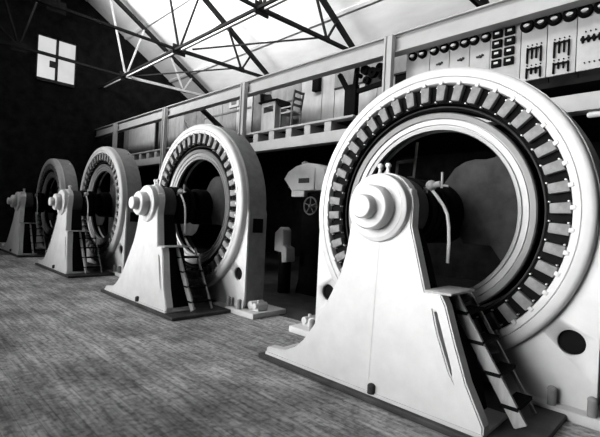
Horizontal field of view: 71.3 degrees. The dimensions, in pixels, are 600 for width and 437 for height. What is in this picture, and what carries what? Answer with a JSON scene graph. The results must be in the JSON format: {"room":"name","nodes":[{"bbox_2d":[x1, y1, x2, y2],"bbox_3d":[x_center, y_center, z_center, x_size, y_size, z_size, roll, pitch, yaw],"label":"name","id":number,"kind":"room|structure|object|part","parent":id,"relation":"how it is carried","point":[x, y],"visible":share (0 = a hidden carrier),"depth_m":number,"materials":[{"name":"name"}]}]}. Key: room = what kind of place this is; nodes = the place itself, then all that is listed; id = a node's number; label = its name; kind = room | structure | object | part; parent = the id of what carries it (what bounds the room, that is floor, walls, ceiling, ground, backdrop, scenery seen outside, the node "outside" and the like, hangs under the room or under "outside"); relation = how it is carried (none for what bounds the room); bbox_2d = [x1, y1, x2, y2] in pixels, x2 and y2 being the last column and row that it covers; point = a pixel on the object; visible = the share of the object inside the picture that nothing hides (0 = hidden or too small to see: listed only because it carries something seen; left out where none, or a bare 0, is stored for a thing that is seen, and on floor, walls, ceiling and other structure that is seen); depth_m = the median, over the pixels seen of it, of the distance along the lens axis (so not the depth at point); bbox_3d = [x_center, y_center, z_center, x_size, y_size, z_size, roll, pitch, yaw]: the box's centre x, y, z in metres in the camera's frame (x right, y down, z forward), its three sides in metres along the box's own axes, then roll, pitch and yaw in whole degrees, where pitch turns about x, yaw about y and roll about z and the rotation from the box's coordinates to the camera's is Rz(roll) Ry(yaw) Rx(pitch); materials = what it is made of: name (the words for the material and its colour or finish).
{"room":"power station hall","nodes":[
{"label":"power station hall","id":0,"kind":"room"},
{"bbox_2d":[0,0,191,241],"bbox_3d":[-13.428,-5.950,22.872,0.300,14.480,17.100,3,0,45],"label":"wall","id":1,"kind":"structure","parent":0,"point":[41,121],"depth_m":22.98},
{"bbox_2d":[35,33,76,87],"bbox_3d":[-13.236,-8.555,22.773,0.300,2.480,1.960,3,0,45],"label":"window","id":2,"kind":"structure","parent":1,"relation":"in","point":[48,69],"depth_m":22.77,"materials":[{"name":"glass"}]},
{"bbox_2d":[131,115,355,154],"bbox_3d":[-5.176,-3.032,17.765,18.800,0.060,0.280,3,0,45],"label":"board","id":3,"kind":"object","parent":1,"relation":"attached to","point":[348,117],"visible":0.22,"depth_m":12.65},
{"bbox_2d":[135,91,599,167],"bbox_3d":[-0.998,-2.311,13.701,30.500,0.433,0.350,3,0,45],"label":"beam","id":4,"kind":"structure","parent":1,"relation":"attached to","point":[588,103],"depth_m":11.74,"materials":[{"name":"metal"}]},
{"bbox_2d":[139,154,145,159],"bbox_3d":[-7.322,-2.959,20.502,0.250,0.275,1.090,3,0,45],"label":"joist","id":5,"kind":"object","parent":4,"relation":"on","point":[141,156],"visible":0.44,"depth_m":20.11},
{"bbox_2d":[146,152,153,157],"bbox_3d":[-6.756,-2.933,19.943,0.250,0.275,1.090,3,0,45],"label":"joist","id":6,"kind":"object","parent":4,"relation":"on","point":[148,155],"visible":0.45,"depth_m":19.55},
{"bbox_2d":[154,151,159,156],"bbox_3d":[-6.191,-2.907,19.385,0.250,0.275,1.090,3,0,45],"label":"joist","id":7,"kind":"object","parent":4,"relation":"on","point":[156,153],"visible":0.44,"depth_m":18.98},
{"bbox_2d":[246,137,252,142],"bbox_3d":[-1.670,-2.697,14.917,0.250,0.275,1.090,3,0,45],"label":"joist","id":8,"kind":"object","parent":4,"relation":"on","point":[250,140],"visible":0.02,"depth_m":14.64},
{"bbox_2d":[253,134,268,141],"bbox_3d":[-1.105,-2.671,14.358,0.250,0.275,1.090,3,0,45],"label":"joist","id":9,"kind":"object","parent":4,"relation":"on","point":[256,137],"visible":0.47,"depth_m":13.99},
{"bbox_2d":[269,131,285,139],"bbox_3d":[-0.539,-2.645,13.800,0.250,0.275,1.090,3,0,45],"label":"joist","id":10,"kind":"object","parent":4,"relation":"on","point":[272,134],"visible":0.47,"depth_m":13.44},
{"bbox_2d":[286,128,303,136],"bbox_3d":[0.026,-2.619,13.242,0.250,0.275,1.090,3,0,45],"label":"joist","id":11,"kind":"object","parent":4,"relation":"on","point":[290,132],"visible":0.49,"depth_m":12.88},
{"bbox_2d":[304,125,323,134],"bbox_3d":[0.591,-2.593,12.683,0.250,0.275,1.090,3,0,45],"label":"joist","id":12,"kind":"object","parent":4,"relation":"on","point":[308,129],"visible":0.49,"depth_m":12.33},
{"bbox_2d":[324,121,347,131],"bbox_3d":[1.156,-2.566,12.124,0.250,0.275,1.090,3,0,45],"label":"joist","id":13,"kind":"object","parent":4,"relation":"on","point":[330,125],"visible":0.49,"depth_m":11.77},
{"bbox_2d":[238,81,247,137],"bbox_3d":[-2.057,-1.412,14.279,0.230,6.480,0.152,3,0,45],"label":"steel column","id":14,"kind":"structure","parent":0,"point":[244,86],"depth_m":14.24,"materials":[{"name":"grey metal"}]},
{"bbox_2d":[88,0,497,98],"bbox_3d":[-2.251,-10.122,12.065,31.100,5.510,17.700,3,0,45],"label":"ceiling","id":15,"kind":"structure","parent":0,"point":[378,19],"depth_m":20.56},
{"bbox_2d":[0,0,209,95],"bbox_3d":[-10.861,-9.985,20.511,0.200,5.119,16.532,3,0,45],"label":"roof truss","id":16,"kind":"object","parent":15,"relation":"attached to","point":[18,46],"visible":0.77,"depth_m":22.05,"materials":[{"name":"black metal"}]},
{"bbox_3d":[-12.642,-7.724,18.815,0.060,0.420,0.600,3,0,45],"label":"gusset plate","id":17,"kind":"part","parent":16,"relation":"part of","materials":[{"name":"black metal"}]},
{"bbox_3d":[-9.275,-7.551,22.231,0.060,0.420,0.600,3,0,45],"label":"gusset plate","id":18,"kind":"part","parent":16,"relation":"part of","materials":[{"name":"black metal"}]},
{"bbox_2d":[33,0,268,76],"bbox_3d":[-6.880,-9.801,16.577,0.200,5.119,16.532,3,0,45],"label":"roof truss","id":19,"kind":"object","parent":15,"relation":"attached to","point":[55,6],"visible":0.75,"depth_m":18.53,"materials":[{"name":"black metal"}]},
{"bbox_3d":[-8.661,-7.540,14.881,0.060,0.420,0.600,3,0,45],"label":"gusset plate","id":20,"kind":"part","parent":19,"relation":"part of","materials":[{"name":"black metal"}]},
{"bbox_3d":[-5.294,-7.367,18.297,0.060,0.420,0.600,3,0,45],"label":"gusset plate","id":21,"kind":"part","parent":19,"relation":"part of","materials":[{"name":"black metal"}]},
{"bbox_2d":[136,68,229,76],"bbox_3d":[-5.778,-7.513,21.430,5.934,0.260,0.060,3,0,14],"label":"brace","id":22,"kind":"object","parent":19,"relation":"attached to","point":[221,68],"visible":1,"depth_m":21.43,"materials":[{"name":"black metal"}]},
{"bbox_2d":[124,0,187,39],"bbox_3d":[0.259,-10.389,14.593,30.500,0.120,0.161,3,0,45],"label":"purlin","id":23,"kind":"object","parent":15,"relation":"attached to","point":[181,2],"visible":1,"depth_m":22.24,"materials":[{"name":"white metal"}]},
{"bbox_2d":[169,0,377,82],"bbox_3d":[2.276,-8.483,16.723,30.500,0.120,0.161,3,0,45],"label":"purlin","id":24,"kind":"object","parent":15,"relation":"attached to","point":[366,2],"visible":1,"depth_m":19.48,"materials":[{"name":"white metal"}]},
{"bbox_2d":[239,0,354,49],"bbox_3d":[-2.899,-9.616,12.643,0.200,5.119,16.532,3,0,45],"label":"roof truss","id":25,"kind":"object","parent":15,"relation":"attached to","point":[262,12],"visible":0.78,"depth_m":16.50,"materials":[{"name":"black metal"}]},
{"bbox_2d":[98,0,277,88],"bbox_3d":[-0.858,-7.112,13.617,30.500,0.100,0.080,3,0,45],"label":"tie","id":26,"kind":"object","parent":25,"relation":"attached to","point":[268,2],"visible":1,"depth_m":16.78,"materials":[{"name":"black metal"}]},
{"bbox_2d":[104,0,286,87],"bbox_3d":[-0.628,-7.220,13.845,30.500,0.120,0.100,3,0,45],"label":"tie","id":27,"kind":"object","parent":25,"relation":"attached to","point":[278,2],"visible":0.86,"depth_m":16.88,"materials":[{"name":"grey metal"}]},
{"bbox_2d":[192,37,317,49],"bbox_3d":[-1.796,-7.328,17.497,5.934,0.260,0.060,3,0,14],"label":"brace","id":28,"kind":"object","parent":25,"relation":"attached to","point":[310,38],"visible":1,"depth_m":17.49,"materials":[{"name":"black metal"}]},
{"bbox_3d":[-1.312,-7.182,14.363,0.060,0.420,0.600,3,0,45],"label":"gusset plate","id":29,"kind":"part","parent":25,"relation":"part of","materials":[{"name":"black metal"}]},
{"bbox_2d":[469,0,489,6],"bbox_3d":[1.082,-9.432,8.709,0.200,5.119,16.532,3,0,45],"label":"roof truss","id":30,"kind":"object","parent":15,"relation":"attached to","point":[477,3],"visible":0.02,"depth_m":13.58,"materials":[{"name":"black metal"}]},
{"bbox_2d":[0,242,599,436],"bbox_3d":[-2.840,1.938,12.035,31.100,0.300,17.700,3,0,45],"label":"floor","id":31,"kind":"structure","parent":0,"point":[77,359],"depth_m":4.84,"materials":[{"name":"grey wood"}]},
{"bbox_2d":[0,158,77,257],"bbox_3d":[-10.536,-0.544,17.355,4.720,3.935,2.705,3,0,45],"label":"generator","id":32,"kind":"object","parent":31,"relation":"on","point":[20,243],"visible":0.78,"depth_m":16.67,"materials":[{"name":"paint"}]},
{"bbox_3d":[-11.042,1.367,16.918,3.340,0.065,1.300,3,0,45],"label":"bed plate","id":33,"kind":"part","parent":32,"relation":"part of","materials":[{"name":"black metal"}]},
{"bbox_3d":[-10.413,-0.591,17.477,3.800,3.829,0.042,3,0,45],"label":"plate","id":34,"kind":"part","parent":32,"relation":"part of","materials":[{"name":"paint"}]},
{"bbox_3d":[-10.710,-0.599,18.032,0.997,1.362,0.070,3,0,45],"label":"spider arm","id":35,"kind":"part","parent":32,"relation":"part of"},
{"bbox_3d":[-10.247,-0.583,17.645,3.800,3.829,0.470,3,0,45],"label":"frame","id":36,"kind":"part","parent":32,"relation":"part of","materials":[{"name":"grey paint"}]},
{"bbox_2d":[35,146,141,277],"bbox_3d":[-6.498,-0.357,13.365,4.720,3.935,2.705,3,0,45],"label":"generator","id":37,"kind":"object","parent":31,"relation":"on","point":[79,241],"visible":0.98,"depth_m":12.56,"materials":[{"name":"paint"}]},
{"bbox_3d":[-7.004,1.554,12.928,3.340,0.065,1.300,3,0,45],"label":"bed plate","id":38,"kind":"part","parent":37,"relation":"part of","materials":[{"name":"black metal"}]},
{"bbox_3d":[-6.672,-0.411,14.042,0.997,1.362,0.070,3,0,45],"label":"spider arm","id":39,"kind":"part","parent":37,"relation":"part of"},
{"bbox_3d":[-6.375,-0.404,13.487,3.800,3.829,0.042,3,0,45],"label":"plate","id":40,"kind":"part","parent":37,"relation":"part of","materials":[{"name":"paint"}]},
{"bbox_3d":[-5.812,-0.482,13.197,0.997,1.362,0.070,3,0,45],"label":"spider arm","id":41,"kind":"part","parent":37,"relation":"part of"},
{"bbox_3d":[-6.209,-0.395,13.655,3.800,3.829,0.470,3,0,45],"label":"frame","id":42,"kind":"part","parent":37,"relation":"part of","materials":[{"name":"grey paint"}]},
{"bbox_3d":[-4.876,-0.043,12.309,0.020,0.280,0.250,3,0,45],"label":"name plate","id":43,"kind":"part","parent":37,"relation":"part of","materials":[{"name":"black metal"}]},
{"bbox_2d":[101,124,285,321],"bbox_3d":[-2.460,-0.170,9.375,4.720,3.935,2.705,3,0,45],"label":"generator","id":44,"kind":"object","parent":31,"relation":"on","point":[162,269],"visible":1,"depth_m":8.49,"materials":[{"name":"paint"}]},
{"bbox_3d":[-2.966,1.742,8.938,3.340,0.065,1.300,3,0,45],"label":"bed plate","id":45,"kind":"part","parent":44,"relation":"part of","materials":[{"name":"metal"}]},
{"bbox_3d":[-2.634,-0.224,10.052,0.997,1.362,0.070,3,0,45],"label":"spider arm","id":46,"kind":"part","parent":44,"relation":"part of"},
{"bbox_3d":[-1.774,-0.295,9.207,0.997,1.362,0.070,3,0,45],"label":"spider arm","id":47,"kind":"part","parent":44,"relation":"part of"},
{"bbox_3d":[-2.337,-0.217,9.497,3.800,3.829,0.042,3,0,45],"label":"plate","id":48,"kind":"part","parent":44,"relation":"part of","materials":[{"name":"paint"}]},
{"bbox_3d":[-2.171,-0.208,9.665,3.800,3.829,0.470,3,0,45],"label":"frame","id":49,"kind":"part","parent":44,"relation":"part of","materials":[{"name":"grey paint"}]},
{"bbox_3d":[-0.838,0.144,8.319,0.020,0.280,0.250,3,0,45],"label":"name plate","id":50,"kind":"part","parent":44,"relation":"part of","materials":[{"name":"black metal"}]},
{"bbox_2d":[258,67,599,436],"bbox_3d":[1.578,0.017,5.385,4.720,3.935,2.705,3,0,45],"label":"generator","id":51,"kind":"object","parent":31,"relation":"on","point":[382,333],"visible":1,"depth_m":4.55,"materials":[{"name":"grey paint"}]},
{"bbox_2d":[377,163,382,173],"bbox_3d":[0.945,-0.546,4.931,0.068,0.216,0.065,3,0,45],"label":"cup","id":52,"kind":"object","parent":51,"relation":"on","point":[380,165],"depth_m":4.91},
{"bbox_2d":[385,163,390,172],"bbox_3d":[1.023,-0.542,4.854,0.068,0.216,0.065,3,0,45],"label":"cup","id":53,"kind":"object","parent":51,"relation":"on","point":[388,165],"depth_m":4.83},
{"bbox_3d":[1.072,1.929,4.947,3.340,0.065,1.300,3,0,45],"label":"bed plate","id":54,"kind":"part","parent":51,"relation":"part of","materials":[{"name":"metal"}]},
{"bbox_3d":[1.867,-0.021,5.675,3.800,3.829,0.470,3,0,45],"label":"frame","id":55,"kind":"part","parent":51,"relation":"part of","materials":[{"name":"grey paint"}]},
{"bbox_3d":[2.264,-0.107,5.217,0.997,1.362,0.070,3,0,45],"label":"spider arm","id":56,"kind":"part","parent":51,"relation":"part of"},
{"bbox_2d":[190,68,599,280],"bbox_3d":[3.507,-2.727,18.239,30.500,9.670,0.300,3,0,45],"label":"wall","id":57,"kind":"structure","parent":0,"point":[475,262],"depth_m":16.56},
{"bbox_2d":[193,242,506,321],"bbox_3d":[-1.937,1.837,16.433,25.600,0.012,9.580,3,0,45],"label":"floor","id":58,"kind":"structure","parent":57,"relation":"attached to","point":[297,306],"depth_m":11.67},
{"bbox_2d":[108,123,117,232],"bbox_3d":[-9.856,-1.774,21.986,0.230,6.480,0.152,3,0,45],"label":"steel column","id":59,"kind":"structure","parent":58,"relation":"on","point":[115,125],"depth_m":21.93,"materials":[{"name":"grey metal"}]},
{"bbox_2d":[159,107,167,172],"bbox_3d":[-6.024,-1.596,18.199,0.230,6.480,0.152,3,0,45],"label":"steel column","id":60,"kind":"structure","parent":58,"relation":"on","point":[165,109],"depth_m":18.15,"materials":[{"name":"white metal"}]},
{"bbox_2d":[274,227,294,292],"bbox_3d":[-0.382,1.062,10.682,0.479,1.683,0.360,3,0,45],"label":"valve casting","id":61,"kind":"object","parent":58,"relation":"on","point":[283,234],"visible":1,"depth_m":10.57,"materials":[{"name":"paint"}]},
{"bbox_2d":[285,161,327,296],"bbox_3d":[0.250,0.212,10.664,1.483,3.442,0.840,3,0,45],"label":"governor","id":62,"kind":"object","parent":58,"relation":"on","point":[305,180],"visible":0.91,"depth_m":10.44,"materials":[{"name":"paint"}]},
{"bbox_3d":[0.096,-0.946,10.423,0.350,0.120,0.027,3,0,45],"label":"name plate","id":63,"kind":"part","parent":62,"relation":"part of","materials":[{"name":"metal"}]},
{"bbox_3d":[0.112,-0.975,10.445,0.700,0.540,0.030,3,0,45],"label":"panel","id":64,"kind":"part","parent":62,"relation":"part of","materials":[{"name":"paint"}]},
{"bbox_2d":[285,163,327,192],"bbox_3d":[0.325,-1.034,10.682,1.483,0.700,0.600,3,0,45],"label":"hood","id":65,"kind":"object","parent":62,"relation":"attached to","point":[295,178],"depth_m":10.41,"materials":[{"name":"paint"}]},
{"bbox_2d":[381,34,395,172],"bbox_3d":[2.045,-1.222,10.226,0.230,6.480,0.152,3,0,45],"label":"steel column","id":66,"kind":"structure","parent":58,"relation":"on","point":[389,41],"depth_m":10.20,"materials":[{"name":"grey metal"}]},
{"bbox_2d":[95,0,599,137],"bbox_3d":[-0.953,-4.441,13.646,30.500,0.455,0.320,3,0,45],"label":"girder","id":67,"kind":"object","parent":66,"relation":"on","point":[499,14],"visible":1,"depth_m":10.62,"materials":[{"name":"metal"}]},
{"bbox_2d":[395,142,418,177],"bbox_3d":[1.595,0.385,6.828,0.570,3.212,0.030,3,0,45],"label":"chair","id":68,"kind":"object","parent":58,"relation":"on","point":[414,160],"visible":0.17,"depth_m":6.66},
{"bbox_3d":[1.468,0.519,6.947,0.230,2.932,0.030,3,0,45],"label":"rail","id":69,"kind":"part","parent":68,"relation":"part of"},
{"bbox_3d":[1.705,0.390,6.719,0.260,3.212,0.030,3,0,45],"label":"rail","id":70,"kind":"part","parent":68,"relation":"part of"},
{"bbox_2d":[141,74,599,173],"bbox_3d":[1.238,-2.729,15.944,30.500,0.100,6.150,3,0,45],"label":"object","id":71,"kind":"structure","parent":57,"relation":"attached to","point":[443,142],"depth_m":14.06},
{"bbox_2d":[124,123,156,153],"bbox_3d":[-9.176,-4.419,23.795,3.950,2.300,0.090,3,0,45],"label":"wall","id":72,"kind":"structure","parent":71,"relation":"on","point":[140,139],"depth_m":23.51,"materials":[{"name":"metal"}]},
{"bbox_2d":[201,109,222,126],"bbox_3d":[-3.385,-3.848,16.870,2.538,1.744,0.160,3,0,45],"label":"strut","id":73,"kind":"object","parent":71,"relation":"on","point":[205,112],"visible":0.36,"depth_m":17.03,"materials":[{"name":"black metal"}]},
{"bbox_2d":[258,94,290,130],"bbox_3d":[-0.836,-3.600,14.288,1.140,1.430,0.680,3,0,45],"label":"desk","id":74,"kind":"object","parent":71,"relation":"on","point":[270,117],"visible":0.8,"depth_m":14.14,"materials":[{"name":"grey wood"}]},
{"bbox_3d":[-1.149,-4.161,14.372,0.540,0.340,0.160,3,0,45],"label":"lid","id":75,"kind":"part","parent":74,"relation":"part of","materials":[{"name":"wood"}]},
{"bbox_2d":[158,54,406,148],"bbox_3d":[-2.101,-4.191,16.767,15.100,2.500,0.150,3,0,45],"label":"wall","id":76,"kind":"structure","parent":71,"relation":"on","point":[328,103],"depth_m":14.58,"materials":[{"name":"grey paint"}]},
{"bbox_3d":[-2.722,-4.821,17.354,0.650,0.400,0.050,3,0,45],"label":"notice frame","id":77,"kind":"part","parent":76,"relation":"part of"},
{"bbox_2d":[312,77,321,92],"bbox_3d":[0.565,-4.488,13.999,0.280,0.460,0.170,3,0,45],"label":"meter box","id":78,"kind":"object","parent":76,"relation":"attached to","point":[316,83],"visible":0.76,"depth_m":13.92,"materials":[{"name":"black metal"}]},
{"bbox_3d":[2.169,-4.509,12.531,2.900,0.670,0.030,3,0,45],"label":"panel","id":79,"kind":"part","parent":76,"relation":"part of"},
{"bbox_2d":[279,89,304,126],"bbox_3d":[-0.271,-3.496,13.673,0.695,1.235,0.455,3,0,45],"label":"chair","id":80,"kind":"object","parent":71,"relation":"on","point":[291,113],"visible":0.87,"depth_m":13.57,"materials":[{"name":"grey wood"}]},
{"bbox_3d":[-0.636,-3.261,13.737,0.050,0.730,0.050,3,0,45],"label":"leg","id":81,"kind":"part","parent":80,"relation":"part of","materials":[{"name":"black wood"}]},
{"bbox_3d":[-0.298,-3.435,13.701,0.580,0.050,0.450,3,0,45],"label":"seat","id":82,"kind":"part","parent":80,"relation":"part of","materials":[{"name":"grey wood"}]},
{"bbox_3d":[-0.278,-3.159,13.379,0.050,0.560,0.050,3,0,45],"label":"leg","id":83,"kind":"part","parent":80,"relation":"part of","materials":[{"name":"black wood"}]},
{"bbox_3d":[-0.076,-3.760,13.491,0.179,0.689,0.450,3,0,45],"label":"backrest","id":84,"kind":"part","parent":80,"relation":"part of","materials":[{"name":"black wood"}]},
{"bbox_2d":[337,62,382,115],"bbox_3d":[1.687,-3.521,11.713,1.651,1.505,0.200,3,0,45],"label":"stand","id":85,"kind":"object","parent":71,"relation":"on","point":[372,80],"visible":0.84,"depth_m":11.73,"materials":[{"name":"black metal"}]},
{"bbox_3d":[1.273,-3.948,12.142,0.431,0.584,0.120,3,0,45],"label":"fork arm","id":86,"kind":"part","parent":85,"relation":"part of","materials":[{"name":"black metal"}]},
{"bbox_3d":[1.465,-3.288,11.919,0.400,1.020,0.200,3,0,45],"label":"post","id":87,"kind":"part","parent":85,"relation":"part of","materials":[{"name":"black metal"}]},
{"bbox_3d":[1.591,-3.973,11.830,0.160,0.610,0.120,3,0,45],"label":"fork arm","id":88,"kind":"part","parent":85,"relation":"part of","materials":[{"name":"black metal"}]},
{"bbox_3d":[1.876,-3.600,11.530,0.960,0.200,0.100,3,0,45],"label":"cross arm","id":89,"kind":"part","parent":85,"relation":"part of","materials":[{"name":"black metal"}]},
{"bbox_3d":[2.059,-3.851,11.419,0.650,0.500,0.040,3,0,45],"label":"plate","id":90,"kind":"part","parent":85,"relation":"part of","materials":[{"name":"metal"}]},
{"bbox_2d":[406,1,599,83],"bbox_3d":[4.492,-3.458,8.654,5.222,1.656,0.214,3,0,45],"label":"switchboard","id":91,"kind":"object","parent":71,"relation":"on","point":[568,41],"visible":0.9,"depth_m":8.42,"materials":[{"name":"metal"}]},
{"bbox_3d":[2.897,-3.619,10.255,0.621,1.482,0.061,3,0,45],"label":"panel","id":92,"kind":"part","parent":91,"relation":"part of","materials":[{"name":"metal"}]},
{"bbox_3d":[3.297,-3.601,9.860,0.478,1.482,0.061,3,0,45],"label":"panel","id":93,"kind":"part","parent":91,"relation":"part of","materials":[{"name":"metal"}]},
{"bbox_3d":[3.639,-3.585,9.522,0.458,1.482,0.061,3,0,45],"label":"panel","id":94,"kind":"part","parent":91,"relation":"part of","materials":[{"name":"metal"}]},
{"bbox_3d":[3.966,-3.570,9.199,0.437,1.482,0.061,3,0,45],"label":"panel","id":95,"kind":"part","parent":91,"relation":"part of","materials":[{"name":"metal"}]},
{"bbox_3d":[4.343,-3.552,8.826,0.601,1.482,0.061,3,0,45],"label":"panel","id":96,"kind":"part","parent":91,"relation":"part of","materials":[{"name":"metal"}]},
{"bbox_2d":[525,66,540,78],"bbox_3d":[4.674,-2.929,8.382,0.270,0.204,0.061,3,0,45],"label":"switch","id":97,"kind":"object","parent":91,"relation":"attached to","point":[531,72],"depth_m":8.39,"materials":[{"name":"black metal"}]},
{"bbox_2d":[526,45,541,63],"bbox_3d":[4.691,-3.286,8.383,0.270,0.307,0.061,3,0,45],"label":"switch","id":98,"kind":"object","parent":91,"relation":"attached to","point":[533,53],"depth_m":8.39,"materials":[{"name":"black metal"}]},
{"bbox_3d":[4.732,-3.534,8.442,0.468,1.482,0.061,3,0,45],"label":"panel","id":99,"kind":"part","parent":91,"relation":"part of","materials":[{"name":"metal"}]},
{"bbox_2d":[552,60,568,73],"bbox_3d":[5.015,-2.913,8.045,0.270,0.204,0.061,3,0,45],"label":"switch","id":100,"kind":"object","parent":91,"relation":"attached to","point":[560,66],"depth_m":8.06,"materials":[{"name":"black metal"}]},
{"bbox_2d":[553,38,569,58],"bbox_3d":[5.033,-3.270,8.046,0.270,0.307,0.061,3,0,45],"label":"switch","id":101,"kind":"object","parent":91,"relation":"attached to","point":[561,47],"depth_m":8.06,"materials":[{"name":"black metal"}]},
{"bbox_3d":[5.081,-3.518,8.097,0.488,1.482,0.061,3,0,45],"label":"panel","id":102,"kind":"part","parent":91,"relation":"part of","materials":[{"name":"metal"}]},
{"bbox_3d":[5.437,-3.502,7.745,0.488,1.482,0.061,3,0,45],"label":"panel","id":103,"kind":"part","parent":91,"relation":"part of","materials":[{"name":"metal"}]}
]}

